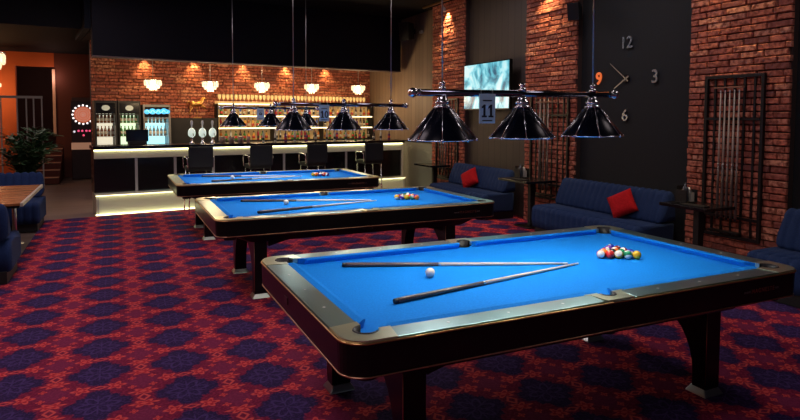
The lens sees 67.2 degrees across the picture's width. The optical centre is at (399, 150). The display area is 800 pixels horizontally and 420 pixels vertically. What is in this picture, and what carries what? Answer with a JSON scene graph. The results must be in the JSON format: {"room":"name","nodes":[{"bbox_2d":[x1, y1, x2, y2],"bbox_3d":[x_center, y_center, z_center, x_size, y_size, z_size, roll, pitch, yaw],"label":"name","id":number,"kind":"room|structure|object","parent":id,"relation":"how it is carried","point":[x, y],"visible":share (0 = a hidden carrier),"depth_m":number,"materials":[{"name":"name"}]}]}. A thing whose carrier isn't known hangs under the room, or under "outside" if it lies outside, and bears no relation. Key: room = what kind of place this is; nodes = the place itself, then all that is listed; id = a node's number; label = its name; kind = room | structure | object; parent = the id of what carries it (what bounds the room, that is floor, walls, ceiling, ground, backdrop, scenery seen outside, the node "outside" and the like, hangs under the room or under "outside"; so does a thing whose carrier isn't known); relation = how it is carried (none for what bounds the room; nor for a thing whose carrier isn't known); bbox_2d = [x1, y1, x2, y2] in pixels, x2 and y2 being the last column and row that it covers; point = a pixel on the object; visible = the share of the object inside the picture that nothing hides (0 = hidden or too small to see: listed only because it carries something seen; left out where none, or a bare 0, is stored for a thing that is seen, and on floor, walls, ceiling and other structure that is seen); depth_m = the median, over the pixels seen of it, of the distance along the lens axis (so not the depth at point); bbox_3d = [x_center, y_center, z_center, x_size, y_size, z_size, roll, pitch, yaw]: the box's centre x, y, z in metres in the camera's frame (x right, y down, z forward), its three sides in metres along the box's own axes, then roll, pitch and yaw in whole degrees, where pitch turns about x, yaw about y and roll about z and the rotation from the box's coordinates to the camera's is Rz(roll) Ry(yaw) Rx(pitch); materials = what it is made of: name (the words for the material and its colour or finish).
{"room":"games hall","nodes":[
{"label":"games hall","id":0,"kind":"room"},
{"bbox_2d":[15,51,53,66],"bbox_3d":[-9.954,-2.490,16.417,0.910,0.400,0.250,-1,3,-25],"label":"lintel","id":1,"kind":"object","parent":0,"point":[31,59],"visible":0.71,"depth_m":16.31,"materials":[{"name":"orange paint"}]},
{"bbox_2d":[16,66,55,147],"bbox_3d":[-11.650,-1.163,19.982,4.700,3.450,0.200,-1,3,-25],"label":"wall","id":2,"kind":"structure","parent":0,"point":[31,81],"depth_m":19.71,"materials":[{"name":"brown"}]},
{"bbox_2d":[0,0,80,29],"bbox_3d":[-9.045,-2.582,9.717,7.080,0.700,0.150,-2,4,-32],"label":"wall","id":3,"kind":"structure","parent":0,"point":[62,14],"depth_m":11.16,"materials":[{"name":"black paint"}]},
{"bbox_2d":[0,51,89,176],"bbox_3d":[-9.818,-0.970,16.567,5.300,3.450,0.250,-1,3,-25],"label":"wall","id":4,"kind":"structure","parent":0,"point":[72,72],"depth_m":16.63,"materials":[{"name":"brown paint"}]},
{"bbox_2d":[52,69,56,133],"bbox_3d":[-9.542,-1.338,16.632,0.070,1.780,0.230,-1,3,-25],"label":"doorway","id":5,"kind":"structure","parent":4,"relation":"in","point":[53,70],"depth_m":16.53,"materials":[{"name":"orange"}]},
{"bbox_2d":[0,0,90,54],"bbox_3d":[-8.271,-2.841,15.162,14.200,0.770,9.950,-2,4,-32],"label":"ceiling","id":6,"kind":"structure","parent":0,"point":[16,38],"depth_m":13.24,"materials":[{"name":"black paint"}]},
{"bbox_2d":[144,61,161,90],"bbox_3d":[-4.887,-1.712,11.886,0.331,1.055,0.330,-1,3,-25],"label":"crystal chandelier","id":7,"kind":"object","parent":6,"relation":"hanging from","point":[153,83],"visible":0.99,"depth_m":11.85,"materials":[{"name":"white glass"}]},
{"bbox_2d":[202,80,217,91],"bbox_3d":[-3.940,-1.749,12.482,0.331,1.055,0.330,-1,3,-25],"label":"crystal chandelier","id":8,"kind":"object","parent":6,"relation":"hanging from","point":[208,85],"visible":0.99,"depth_m":12.41,"materials":[{"name":"white glass"}]},
{"bbox_2d":[254,82,269,91],"bbox_3d":[-3.000,-1.786,13.072,0.331,1.055,0.330,-1,3,-25],"label":"crystal chandelier","id":9,"kind":"object","parent":6,"relation":"hanging from","point":[261,86],"visible":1,"depth_m":13.02,"materials":[{"name":"white glass"}]},
{"bbox_2d":[304,69,318,92],"bbox_3d":[-2.010,-1.824,13.694,0.331,1.055,0.330,-1,3,-25],"label":"crystal chandelier","id":10,"kind":"object","parent":6,"relation":"hanging from","point":[311,89],"visible":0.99,"depth_m":13.64,"materials":[{"name":"white glass"}]},
{"bbox_2d":[351,85,364,93],"bbox_3d":[-0.995,-1.863,14.333,0.331,1.055,0.330,-1,3,-25],"label":"crystal chandelier","id":11,"kind":"object","parent":6,"relation":"hanging from","point":[359,89],"visible":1,"depth_m":14.28,"materials":[{"name":"white glass"}]},
{"bbox_2d":[20,177,188,255],"bbox_3d":[-3.150,1.205,10.008,11.700,0.108,26.500,-1,3,-25],"label":"floor","id":12,"kind":"structure","parent":0,"point":[71,198],"depth_m":12.06,"materials":[{"name":"brown wood"}]},
{"bbox_2d":[0,204,20,284],"bbox_3d":[-4.932,0.942,5.981,1.900,0.820,0.790,-1,3,-25],"label":"sofa","id":13,"kind":"object","parent":12,"relation":"on","point":[10,241],"visible":1,"depth_m":6.07,"materials":[{"name":"blue fabric"}]},
{"bbox_2d":[0,184,42,243],"bbox_3d":[-5.021,0.908,7.238,1.090,0.750,2.000,-1,3,-25],"label":"table","id":14,"kind":"object","parent":12,"relation":"on","point":[13,197],"visible":0.82,"depth_m":7.46,"materials":[{"name":"brown wood"}]},
{"bbox_2d":[0,95,44,185],"bbox_3d":[-9.322,-0.210,14.325,1.460,2.180,0.040,-1,3,-25],"label":"stair railing","id":15,"kind":"object","parent":12,"relation":"on","point":[1,96],"visible":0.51,"depth_m":14.42,"materials":[{"name":"grey paint"}]},
{"bbox_2d":[0,172,45,232],"bbox_3d":[-6.321,0.782,8.810,1.900,0.820,0.940,-1,3,-25],"label":"sofa","id":16,"kind":"object","parent":12,"relation":"on","point":[30,217],"visible":0.55,"depth_m":9.05,"materials":[{"name":"blue fabric"}]},
{"bbox_2d":[0,127,61,172],"bbox_3d":[-6.493,0.337,10.442,1.184,1.531,1.069,-1,3,-13],"label":"potted fern","id":17,"kind":"object","parent":12,"relation":"on","point":[20,163],"visible":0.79,"depth_m":10.33,"materials":[{"name":"green plant"}]},
{"bbox_2d":[15,148,63,183],"bbox_3d":[-9.352,0.395,15.639,0.980,0.829,1.662,-1,3,-25],"label":"staircase","id":18,"kind":"structure","parent":12,"relation":"on","point":[54,172],"depth_m":15.61,"materials":[{"name":"brown wood"}]},
{"bbox_2d":[71,97,90,178],"bbox_3d":[-8.643,-0.334,16.459,0.600,2.200,0.510,-1,3,-25],"label":"machine","id":19,"kind":"object","parent":12,"relation":"on","point":[80,107],"visible":0.86,"depth_m":16.30,"materials":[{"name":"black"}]},
{"bbox_2d":[92,100,117,144],"bbox_3d":[-6.161,-0.024,12.593,0.420,2.020,0.510,-2,4,-32],"label":"fridge","id":20,"kind":"object","parent":12,"relation":"on","point":[99,107],"visible":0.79,"depth_m":12.46,"materials":[{"name":"black"}]},
{"bbox_2d":[117,101,140,143],"bbox_3d":[-5.782,-0.036,12.831,0.435,2.020,0.510,-2,4,-32],"label":"fridge","id":21,"kind":"object","parent":12,"relation":"on","point":[126,108],"visible":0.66,"depth_m":12.65,"materials":[{"name":"black metal"}]},
{"bbox_2d":[140,104,170,143],"bbox_3d":[-5.323,-0.015,13.122,0.550,1.950,0.510,-2,4,-32],"label":"fridge","id":22,"kind":"object","parent":12,"relation":"on","point":[148,111],"visible":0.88,"depth_m":13.02,"materials":[{"name":"grey metal"}]},
{"bbox_2d":[171,118,216,142],"bbox_3d":[-4.732,0.098,13.752,1.035,1.660,0.295,-2,4,-32],"label":"tall cabinet","id":23,"kind":"object","parent":12,"relation":"on","point":[180,127],"visible":0.24,"depth_m":13.54,"materials":[{"name":"black"}]},
{"bbox_2d":[186,97,205,117],"bbox_3d":[-4.656,-0.982,13.754,0.444,0.495,0.114,-2,4,-32],"label":"statue","id":24,"kind":"object","parent":23,"relation":"on","point":[200,103],"visible":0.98,"depth_m":13.73,"materials":[{"name":"gold metal"}]},
{"bbox_2d":[89,139,405,215],"bbox_3d":[-2.699,0.431,12.138,6.280,1.185,0.712,-2,4,-32],"label":"bar counter","id":25,"kind":"object","parent":12,"relation":"on","point":[126,178],"depth_m":10.95,"materials":[{"name":"black paint"}]},
{"bbox_2d":[126,129,148,144],"bbox_3d":[-4.801,-0.244,10.994,0.380,0.270,0.220,-2,4,-32],"label":"cash register","id":26,"kind":"object","parent":25,"relation":"on","point":[133,137],"visible":1,"depth_m":10.95,"materials":[{"name":"black plastic"}]},
{"bbox_2d":[188,120,195,143],"bbox_3d":[-3.931,-0.349,11.414,0.193,0.440,0.138,2,4,30],"label":"tap","id":27,"kind":"object","parent":25,"relation":"on","point":[191,132],"visible":1,"depth_m":11.40,"materials":[{"name":"silver metal"}]},
{"bbox_2d":[209,120,215,142],"bbox_3d":[-3.601,-0.359,11.621,0.193,0.440,0.138,2,4,30],"label":"tap","id":28,"kind":"object","parent":25,"relation":"on","point":[212,132],"visible":0.98,"depth_m":11.60,"materials":[{"name":"silver metal"}]},
{"bbox_2d":[89,139,404,149],"bbox_3d":[-2.718,-0.132,12.131,6.270,0.060,0.650,-2,4,-32],"label":"countertop","id":29,"kind":"structure","parent":25,"relation":"on","point":[278,143],"depth_m":11.49,"materials":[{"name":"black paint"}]},
{"bbox_2d":[214,101,372,141],"bbox_3d":[-2.540,-0.168,15.097,4.110,2.060,0.335,-2,4,-32],"label":"shelving","id":30,"kind":"object","parent":12,"relation":"on","point":[270,130],"visible":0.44,"depth_m":14.82,"materials":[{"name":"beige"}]},
{"bbox_2d":[0,209,799,419],"bbox_3d":[0.371,1.412,5.325,7.320,0.012,15.020,-1,3,-25],"label":"carpet","id":31,"kind":"object","parent":12,"relation":"on","point":[139,316],"visible":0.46,"depth_m":4.24,"materials":[{"name":"red carpet"}]},
{"bbox_2d":[182,147,213,213],"bbox_3d":[-3.583,0.513,10.711,0.470,1.171,0.451,-2,4,-31],"label":"bar stool","id":32,"kind":"object","parent":31,"relation":"on","point":[199,158],"visible":0.84,"depth_m":10.50,"materials":[{"name":"black leather"}]},
{"bbox_2d":[243,145,272,171],"bbox_3d":[-2.661,0.485,11.291,0.470,1.171,0.451,-2,4,-31],"label":"bar stool","id":33,"kind":"object","parent":31,"relation":"on","point":[261,156],"visible":0.75,"depth_m":11.09,"materials":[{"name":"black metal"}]},
{"bbox_2d":[168,168,378,239],"bbox_3d":[-1.944,0.783,9.224,2.916,0.804,1.632,-1,3,-25],"label":"pool table","id":34,"kind":"object","parent":31,"relation":"on","point":[186,186],"visible":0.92,"depth_m":8.66,"materials":[{"name":"blue fabric"}]},
{"bbox_2d":[178,175,188,183],"bbox_3d":[-3.116,0.426,8.652,0.052,0.036,1.206,-1,3,-25],"label":"cushion","id":35,"kind":"object","parent":34,"relation":"on","point":[180,178],"depth_m":8.56,"materials":[{"name":"blue fabric"}]},
{"bbox_2d":[183,172,258,176],"bbox_3d":[-2.810,0.380,9.525,1.178,0.036,0.052,-1,3,-25],"label":"cushion","id":36,"kind":"object","parent":34,"relation":"on","point":[241,173],"depth_m":9.52,"materials":[{"name":"blue fabric"}]},
{"bbox_2d":[196,180,271,183],"bbox_3d":[-2.247,0.447,8.331,1.178,0.036,0.052,-1,3,-25],"label":"cushion","id":37,"kind":"object","parent":34,"relation":"on","point":[255,180],"depth_m":8.31,"materials":[{"name":"blue fabric"}]},
{"bbox_2d":[201,175,284,176],"bbox_3d":[-2.352,0.400,9.357,1.425,0.030,0.029,0,3,-6],"label":"pool cue","id":38,"kind":"object","parent":34,"relation":"on","point":[201,175],"visible":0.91,"depth_m":9.34,"materials":[{"name":"brown wood"}]},
{"bbox_2d":[211,176,300,181],"bbox_3d":[-2.108,0.420,8.998,1.425,0.030,0.029,-2,4,-36],"label":"pool cue","id":39,"kind":"object","parent":34,"relation":"on","point":[284,176],"visible":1,"depth_m":8.88,"materials":[{"name":"black wood"}]},
{"bbox_2d":[267,169,334,173],"bbox_3d":[-1.639,0.354,10.076,1.178,0.036,0.052,-1,3,-25],"label":"cushion","id":40,"kind":"object","parent":34,"relation":"on","point":[326,170],"depth_m":10.05,"materials":[{"name":"blue fabric"}]},
{"bbox_2d":[288,176,362,179],"bbox_3d":[-1.076,0.421,8.881,1.178,0.036,0.052,-1,3,-25],"label":"cushion","id":41,"kind":"object","parent":34,"relation":"on","point":[353,176],"depth_m":8.81,"materials":[{"name":"blue fabric"}]},
{"bbox_2d":[340,170,367,176],"bbox_3d":[-0.770,0.374,9.755,0.052,0.036,1.206,-1,3,-25],"label":"cushion","id":42,"kind":"object","parent":34,"relation":"on","point":[347,172],"depth_m":9.78,"materials":[{"name":"blue fabric"}]},
{"bbox_2d":[298,144,327,169],"bbox_3d":[-1.713,0.456,11.887,0.470,1.171,0.451,-2,4,-31],"label":"bar stool","id":43,"kind":"object","parent":31,"relation":"on","point":[317,155],"visible":0.73,"depth_m":11.68,"materials":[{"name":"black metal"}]},
{"bbox_2d":[195,186,493,298],"bbox_3d":[-0.614,0.933,6.560,2.916,0.804,1.632,-1,3,-25],"label":"pool table","id":44,"kind":"object","parent":31,"relation":"on","point":[229,218],"visible":0.98,"depth_m":6.05,"materials":[{"name":"blue fabric"}]},
{"bbox_2d":[210,199,232,217],"bbox_3d":[-1.786,0.576,5.987,0.052,0.036,1.206,-1,3,-25],"label":"cushion","id":45,"kind":"object","parent":44,"relation":"on","point":[214,203],"depth_m":5.86,"materials":[{"name":"blue fabric"}]},
{"bbox_2d":[216,193,318,200],"bbox_3d":[-1.480,0.530,6.861,1.178,0.036,0.052,-1,3,-25],"label":"cushion","id":46,"kind":"object","parent":44,"relation":"on","point":[300,195],"depth_m":6.86,"materials":[{"name":"blue fabric"}]},
{"bbox_2d":[240,208,360,216],"bbox_3d":[-0.917,0.597,5.666,1.178,0.036,0.052,-1,3,-25],"label":"cushion","id":47,"kind":"object","parent":44,"relation":"on","point":[351,208],"depth_m":5.63,"materials":[{"name":"blue fabric"}]},
{"bbox_2d":[240,199,370,201],"bbox_3d":[-1.030,0.553,6.641,1.425,0.030,0.029,0,3,-6],"label":"pool cue","id":48,"kind":"object","parent":44,"relation":"on","point":[241,200],"visible":0.91,"depth_m":6.62,"materials":[{"name":"brown wood"}]},
{"bbox_2d":[257,200,376,213],"bbox_3d":[-0.815,0.576,6.229,1.425,0.030,0.029,-2,4,-39],"label":"pool cue","id":49,"kind":"object","parent":44,"relation":"on","point":[325,205],"visible":1,"depth_m":6.09,"materials":[{"name":"black wood"}]},
{"bbox_2d":[329,188,416,194],"bbox_3d":[-0.309,0.504,7.411,1.178,0.036,0.052,-1,3,-25],"label":"cushion","id":50,"kind":"object","parent":44,"relation":"on","point":[357,192],"depth_m":7.38,"materials":[{"name":"blue fabric"}]},
{"bbox_2d":[372,201,471,207],"bbox_3d":[0.254,0.571,6.217,1.178,0.036,0.052,-1,3,-25],"label":"cushion","id":51,"kind":"object","parent":44,"relation":"on","point":[459,201],"depth_m":6.18,"materials":[{"name":"blue fabric"}]},
{"bbox_2d":[424,188,476,200],"bbox_3d":[0.560,0.524,7.090,0.052,0.036,1.206,-1,3,-25],"label":"cushion","id":52,"kind":"object","parent":44,"relation":"on","point":[427,190],"depth_m":7.04,"materials":[{"name":"blue fabric"}]},
{"bbox_2d":[355,143,382,188],"bbox_3d":[-0.638,0.422,12.563,0.470,1.171,0.451,-2,4,-31],"label":"bar stool","id":53,"kind":"object","parent":31,"relation":"on","point":[373,151],"visible":0.84,"depth_m":12.37,"materials":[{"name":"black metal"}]},
{"bbox_2d":[414,163,449,182],"bbox_3d":[0.658,0.656,12.215,0.490,0.750,0.700,-1,3,-25],"label":"side table","id":54,"kind":"object","parent":31,"relation":"on","point":[433,166],"visible":0.49,"depth_m":12.20,"materials":[{"name":"black paint"}]},
{"bbox_2d":[429,163,514,219],"bbox_3d":[1.262,0.695,10.897,0.670,0.820,1.950,-1,3,-25],"label":"sofa","id":55,"kind":"object","parent":31,"relation":"on","point":[489,187],"visible":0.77,"depth_m":10.38,"materials":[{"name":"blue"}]},
{"bbox_2d":[461,167,478,187],"bbox_3d":[1.263,0.513,10.931,0.443,0.428,0.222,2,4,32],"label":"cushion","id":56,"kind":"object","parent":55,"relation":"on","point":[469,178],"visible":0.98,"depth_m":10.86,"materials":[{"name":"red fabric"}]},
{"bbox_2d":[498,177,555,228],"bbox_3d":[1.967,0.818,9.332,0.580,0.750,0.720,-1,3,-25],"label":"side table","id":57,"kind":"object","parent":31,"relation":"on","point":[532,181],"visible":0.75,"depth_m":9.35,"materials":[{"name":"black paint"}]},
{"bbox_2d":[514,164,528,177],"bbox_3d":[1.909,0.324,9.432,0.180,0.217,0.140,-1,3,-25],"label":"caddy","id":58,"kind":"object","parent":57,"relation":"on","point":[520,171],"visible":1,"depth_m":9.40,"materials":[{"name":"black"}]},
{"bbox_2d":[261,225,795,419],"bbox_3d":[0.755,1.092,3.738,2.916,0.804,1.632,-1,3,-25],"label":"pool table","id":59,"kind":"object","parent":31,"relation":"on","point":[350,315],"visible":0.97,"depth_m":3.25,"materials":[{"name":"blue fabric"}]},
{"bbox_2d":[288,263,364,328],"bbox_3d":[-0.416,0.735,3.166,0.052,0.036,1.206,-1,3,-25],"label":"cushion","id":60,"kind":"object","parent":59,"relation":"on","point":[349,313],"depth_m":3.00,"materials":[{"name":"blue fabric"}]},
{"bbox_2d":[297,243,459,263],"bbox_3d":[-0.110,0.689,4.039,1.178,0.036,0.052,-1,3,-25],"label":"cushion","id":61,"kind":"object","parent":59,"relation":"on","point":[383,253],"depth_m":4.00,"materials":[{"name":"blue fabric"}]},
{"bbox_2d":[342,262,567,266],"bbox_3d":[0.352,0.713,3.773,1.425,0.030,0.029,0,3,-3],"label":"pool cue","id":62,"kind":"object","parent":59,"relation":"on","point":[347,264],"visible":1,"depth_m":3.76,"materials":[{"name":"brown wood"}]},
{"bbox_2d":[393,263,578,303],"bbox_3d":[0.551,0.734,3.405,1.425,0.030,0.029,-2,4,-35],"label":"pool cue","id":63,"kind":"object","parent":59,"relation":"on","point":[475,284],"visible":1,"depth_m":3.25,"materials":[{"name":"black wood"}]},
{"bbox_2d":[385,291,593,325],"bbox_3d":[0.453,0.756,2.845,1.178,0.036,0.052,-1,3,-25],"label":"cushion","id":64,"kind":"object","parent":59,"relation":"on","point":[442,316],"depth_m":2.81,"materials":[{"name":"blue fabric"}]},
{"bbox_2d":[471,229,595,245],"bbox_3d":[1.061,0.662,4.590,1.178,0.036,0.052,-1,3,-25],"label":"cushion","id":65,"kind":"object","parent":59,"relation":"on","point":[586,232],"depth_m":4.55,"materials":[{"name":"blue fabric"}]},
{"bbox_2d":[607,266,757,294],"bbox_3d":[1.624,0.730,3.396,1.178,0.036,0.052,-1,3,-25],"label":"cushion","id":66,"kind":"object","parent":59,"relation":"on","point":[747,268],"depth_m":3.35,"materials":[{"name":"blue fabric"}]},
{"bbox_2d":[611,230,754,266],"bbox_3d":[1.929,0.683,4.269,0.052,0.036,1.206,-1,3,-25],"label":"cushion","id":67,"kind":"object","parent":59,"relation":"on","point":[728,260],"depth_m":4.16,"materials":[{"name":"blue fabric"}]},
{"bbox_2d":[532,177,674,239],"bbox_3d":[2.624,0.858,8.006,0.670,0.820,2.000,-1,3,-25],"label":"sofa","id":68,"kind":"object","parent":31,"relation":"on","point":[579,202],"visible":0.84,"depth_m":7.96,"materials":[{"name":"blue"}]},
{"bbox_2d":[607,188,638,217],"bbox_3d":[2.823,0.682,7.647,0.428,0.412,0.218,2,4,32],"label":"cushion","id":69,"kind":"object","parent":68,"relation":"on","point":[621,204],"visible":0.99,"depth_m":7.58,"materials":[{"name":"red fabric"}]},
{"bbox_2d":[659,201,734,246],"bbox_3d":[3.277,0.968,6.659,0.490,0.750,0.600,-1,3,-25],"label":"side table","id":70,"kind":"object","parent":31,"relation":"on","point":[698,213],"visible":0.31,"depth_m":6.65,"materials":[{"name":"black paint"}]},
{"bbox_2d":[675,183,697,202],"bbox_3d":[3.205,0.476,6.730,0.180,0.217,0.140,-1,3,-25],"label":"caddy","id":71,"kind":"object","parent":70,"relation":"on","point":[684,194],"visible":1,"depth_m":6.70,"materials":[{"name":"black"}]},
{"bbox_2d":[682,183,688,201],"bbox_3d":[3.177,0.468,6.706,0.068,0.199,0.068,-1,3,-25],"label":"bottle","id":72,"kind":"object","parent":71,"relation":"on","point":[685,190],"depth_m":6.67,"materials":[{"name":"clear glass"}]},
{"bbox_2d":[747,208,799,307],"bbox_3d":[4.030,1.025,5.025,0.670,0.820,2.000,-1,3,-25],"label":"sofa","id":73,"kind":"object","parent":31,"relation":"on","point":[787,251],"visible":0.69,"depth_m":5.74,"materials":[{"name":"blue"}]},
{"bbox_2d":[89,40,369,191],"bbox_3d":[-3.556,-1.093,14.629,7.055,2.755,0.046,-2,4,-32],"label":"brick wall","id":74,"kind":"structure","parent":0,"point":[246,81],"depth_m":13.96,"materials":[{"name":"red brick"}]},
{"bbox_2d":[90,0,400,70],"bbox_3d":[-2.809,-2.418,12.587,6.520,1.275,0.264,-2,4,-32],"label":"soffit","id":75,"kind":"structure","parent":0,"point":[196,30],"depth_m":12.19,"materials":[{"name":"black paint"}]},
{"bbox_2d":[91,55,400,72],"bbox_3d":[-2.807,-1.782,12.623,6.530,0.020,0.286,-2,4,-32],"label":"trim","id":76,"kind":"structure","parent":75,"relation":"attached to","point":[93,56],"depth_m":12.20,"materials":[{"name":"grey"}]},
{"bbox_2d":[237,0,452,19],"bbox_3d":[-1.113,-2.704,5.490,11.700,0.120,17.000,-1,3,-25],"label":"ceiling","id":77,"kind":"structure","parent":0,"point":[402,9],"depth_m":12.60,"materials":[{"name":"black paint"}]},
{"bbox_2d":[218,101,290,125],"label":"lamp","id":78,"kind":"object","parent":77,"relation":"hanging from","point":[233,118],"depth_m":8.95,"materials":[{"name":"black metal"}]},
{"bbox_2d":[296,106,318,125],"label":"lamp","id":79,"kind":"object","parent":77,"relation":"hanging from","point":[307,117],"depth_m":9.32,"materials":[{"name":"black metal"}]},
{"bbox_2d":[273,0,408,130],"bbox_3d":[-0.600,-1.404,6.436,1.540,2.375,0.392,-1,3,-25],"label":"lamp","id":80,"kind":"object","parent":77,"relation":"hanging from","point":[293,120],"visible":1,"depth_m":6.40,"materials":[{"name":"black metal"}]},
{"bbox_2d":[319,102,328,120],"bbox_3d":[-0.811,-0.411,6.386,0.110,0.206,0.056,-1,3,-25],"label":"number sign","id":81,"kind":"object","parent":80,"relation":"hanging from","point":[323,109],"visible":1,"depth_m":6.36,"materials":[{"name":"blue"}]},
{"bbox_2d":[407,0,623,141],"bbox_3d":[0.746,-1.256,3.603,1.566,2.406,0.392,-2,4,-25],"label":"lamp","id":82,"kind":"object","parent":77,"relation":"hanging from","point":[442,123],"visible":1,"depth_m":3.56,"materials":[{"name":"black metal"}]},
{"bbox_2d":[477,88,494,122],"bbox_3d":[0.499,-0.261,3.536,0.110,0.206,0.056,-1,3,-25],"label":"number sign","id":83,"kind":"object","parent":82,"relation":"hanging from","point":[486,101],"visible":1,"depth_m":3.51,"materials":[{"name":"blue"}]},
{"bbox_2d":[432,0,465,182],"bbox_3d":[0.974,-0.990,12.293,0.044,4.034,1.305,-1,3,-25],"label":"brick wall","id":84,"kind":"structure","parent":0,"point":[457,6],"depth_m":12.14,"materials":[{"name":"red brick"}]},
{"bbox_2d":[435,98,458,179],"bbox_3d":[0.923,-0.224,12.290,0.110,1.660,0.900,-1,3,-25],"label":"cue rack","id":85,"kind":"object","parent":84,"relation":"attached to","point":[456,147],"visible":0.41,"depth_m":12.15,"materials":[{"name":"brown wood"}]},
{"bbox_2d":[433,0,469,181],"bbox_3d":[1.031,-0.991,12.320,0.079,4.030,1.292,-1,3,-25],"label":"wall pillar","id":86,"kind":"structure","parent":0,"point":[467,10],"depth_m":11.78,"materials":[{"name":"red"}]},
{"bbox_2d":[523,0,578,219],"bbox_3d":[2.335,-0.828,9.407,0.044,4.035,1.215,-1,3,-25],"label":"brick wall","id":87,"kind":"structure","parent":0,"point":[558,10],"depth_m":9.32,"materials":[{"name":"red brick"}]},
{"bbox_2d":[529,97,569,200],"bbox_3d":[2.290,-0.060,9.391,0.110,1.660,0.920,-1,3,-25],"label":"cue rack","id":88,"kind":"object","parent":87,"relation":"attached to","point":[539,193],"visible":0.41,"depth_m":9.32,"materials":[{"name":"black metal"}]},
{"bbox_2d":[542,99,544,189],"bbox_3d":[2.249,-0.086,9.439,0.029,1.425,0.030,2,3,35],"label":"pool cue","id":89,"kind":"object","parent":88,"relation":"in","point":[544,99],"visible":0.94,"depth_m":9.44,"materials":[{"name":"brown wood"}]},
{"bbox_2d":[546,99,548,190],"bbox_3d":[2.292,-0.081,9.348,0.029,1.425,0.030,2,3,35],"label":"pool cue","id":90,"kind":"object","parent":88,"relation":"in","point":[548,99],"visible":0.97,"depth_m":9.35,"materials":[{"name":"brown wood"}]},
{"bbox_2d":[525,0,582,215],"bbox_3d":[2.391,-0.829,9.434,0.079,4.030,1.202,-1,3,-25],"label":"wall pillar","id":91,"kind":"structure","parent":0,"point":[580,31],"depth_m":8.96,"materials":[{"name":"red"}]},
{"bbox_2d":[369,0,799,242],"bbox_3d":[2.936,-0.798,8.724,0.300,4.050,19.200,-1,3,-25],"label":"wall","id":92,"kind":"structure","parent":0,"point":[651,153],"depth_m":8.34,"materials":[{"name":"grey"}]},
{"bbox_2d":[399,22,415,40],"bbox_3d":[0.191,-2.652,13.538,0.260,0.398,0.420,2,4,36],"label":"loudspeaker","id":93,"kind":"object","parent":92,"relation":"attached to","point":[406,29],"visible":1,"depth_m":13.39,"materials":[{"name":"black"}]},
{"bbox_2d":[399,23,407,39],"bbox_3d":[0.080,-2.643,13.386,0.230,0.360,0.007,2,10,36],"label":"grille","id":94,"kind":"object","parent":93,"relation":"attached to","point":[403,27],"depth_m":13.38,"materials":[{"name":"black metal"}]},
{"bbox_2d":[403,141,432,186],"bbox_3d":[0.298,0.367,13.999,0.029,1.130,1.940,-1,3,-25],"label":"bar counter","id":95,"kind":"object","parent":92,"relation":"attached to","point":[413,152],"depth_m":13.78,"materials":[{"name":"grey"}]},
{"bbox_2d":[464,59,512,109],"bbox_3d":[1.628,-1.160,10.877,0.209,0.850,1.470,-1,3,-25],"label":"television","id":96,"kind":"object","parent":92,"relation":"attached to","point":[493,75],"visible":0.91,"depth_m":10.70,"materials":[{"name":"black plastic"},{"name":"glowing screen"}]},
{"bbox_2d":[567,2,581,20],"bbox_3d":[2.507,-1.976,8.595,0.161,0.262,0.281,2,4,36],"label":"loudspeaker","id":97,"kind":"object","parent":92,"relation":"attached to","point":[574,10],"visible":1,"depth_m":8.51,"materials":[{"name":"black plastic"}]},
{"bbox_2d":[567,3,577,19],"bbox_3d":[2.441,-1.959,8.506,0.143,0.223,0.004,2,18,36],"label":"grille","id":98,"kind":"object","parent":97,"relation":"attached to","point":[572,8],"depth_m":8.50,"materials":[{"name":"black metal"}]},
{"bbox_2d":[596,36,657,120],"bbox_3d":[3.035,-0.961,8.108,0.027,1.134,1.084,-1,3,-25],"label":"wall clock","id":99,"kind":"object","parent":92,"relation":"attached to","point":[626,78],"visible":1,"depth_m":8.10,"materials":[{"name":"silver mirror"}]},
{"bbox_2d":[685,0,794,255],"bbox_3d":[3.670,-0.668,6.575,0.044,4.035,1.185,-1,3,-25],"label":"brick wall","id":100,"kind":"structure","parent":0,"point":[698,118],"depth_m":6.48,"materials":[{"name":"red brick"}]},
{"bbox_2d":[701,73,766,243],"bbox_3d":[3.610,0.074,6.589,0.110,1.795,0.700,-1,3,-25],"label":"cue rack","id":101,"kind":"object","parent":100,"relation":"attached to","point":[728,234],"visible":0.88,"depth_m":6.50,"materials":[{"name":"black metal"}]},
{"bbox_2d":[715,90,721,217],"bbox_3d":[3.544,0.049,6.691,0.029,1.425,0.030,2,3,35],"label":"pool cue","id":102,"kind":"object","parent":101,"relation":"in","point":[718,159],"visible":1,"depth_m":6.69,"materials":[{"name":"brown wood"}]},
{"bbox_2d":[720,90,725,218],"bbox_3d":[3.567,0.051,6.642,0.029,1.425,0.030,2,3,35],"label":"pool cue","id":103,"kind":"object","parent":101,"relation":"in","point":[723,146],"visible":1,"depth_m":6.64,"materials":[{"name":"brown wood"}]},
{"bbox_2d":[724,90,730,219],"bbox_3d":[3.591,0.054,6.592,0.029,1.425,0.030,2,3,35],"label":"pool cue","id":104,"kind":"object","parent":101,"relation":"in","point":[728,135],"visible":1,"depth_m":6.59,"materials":[{"name":"brown wood"}]},
{"bbox_2d":[729,90,734,220],"bbox_3d":[3.614,0.057,6.542,0.029,1.425,0.030,2,3,35],"label":"pool cue","id":105,"kind":"object","parent":101,"relation":"in","point":[732,152],"visible":1,"depth_m":6.54,"materials":[{"name":"brown wood"}]},
{"bbox_2d":[734,90,739,221],"bbox_3d":[3.637,0.060,6.493,0.029,1.425,0.030,2,3,35],"label":"pool cue","id":106,"kind":"object","parent":101,"relation":"in","point":[737,145],"visible":1,"depth_m":6.49,"materials":[{"name":"brown wood"}]},
{"bbox_2d":[687,0,799,255],"bbox_3d":[3.727,-0.669,6.602,0.079,4.030,1.172,-1,3,-25],"label":"wall pillar","id":107,"kind":"structure","parent":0,"point":[793,50],"depth_m":6.26,"materials":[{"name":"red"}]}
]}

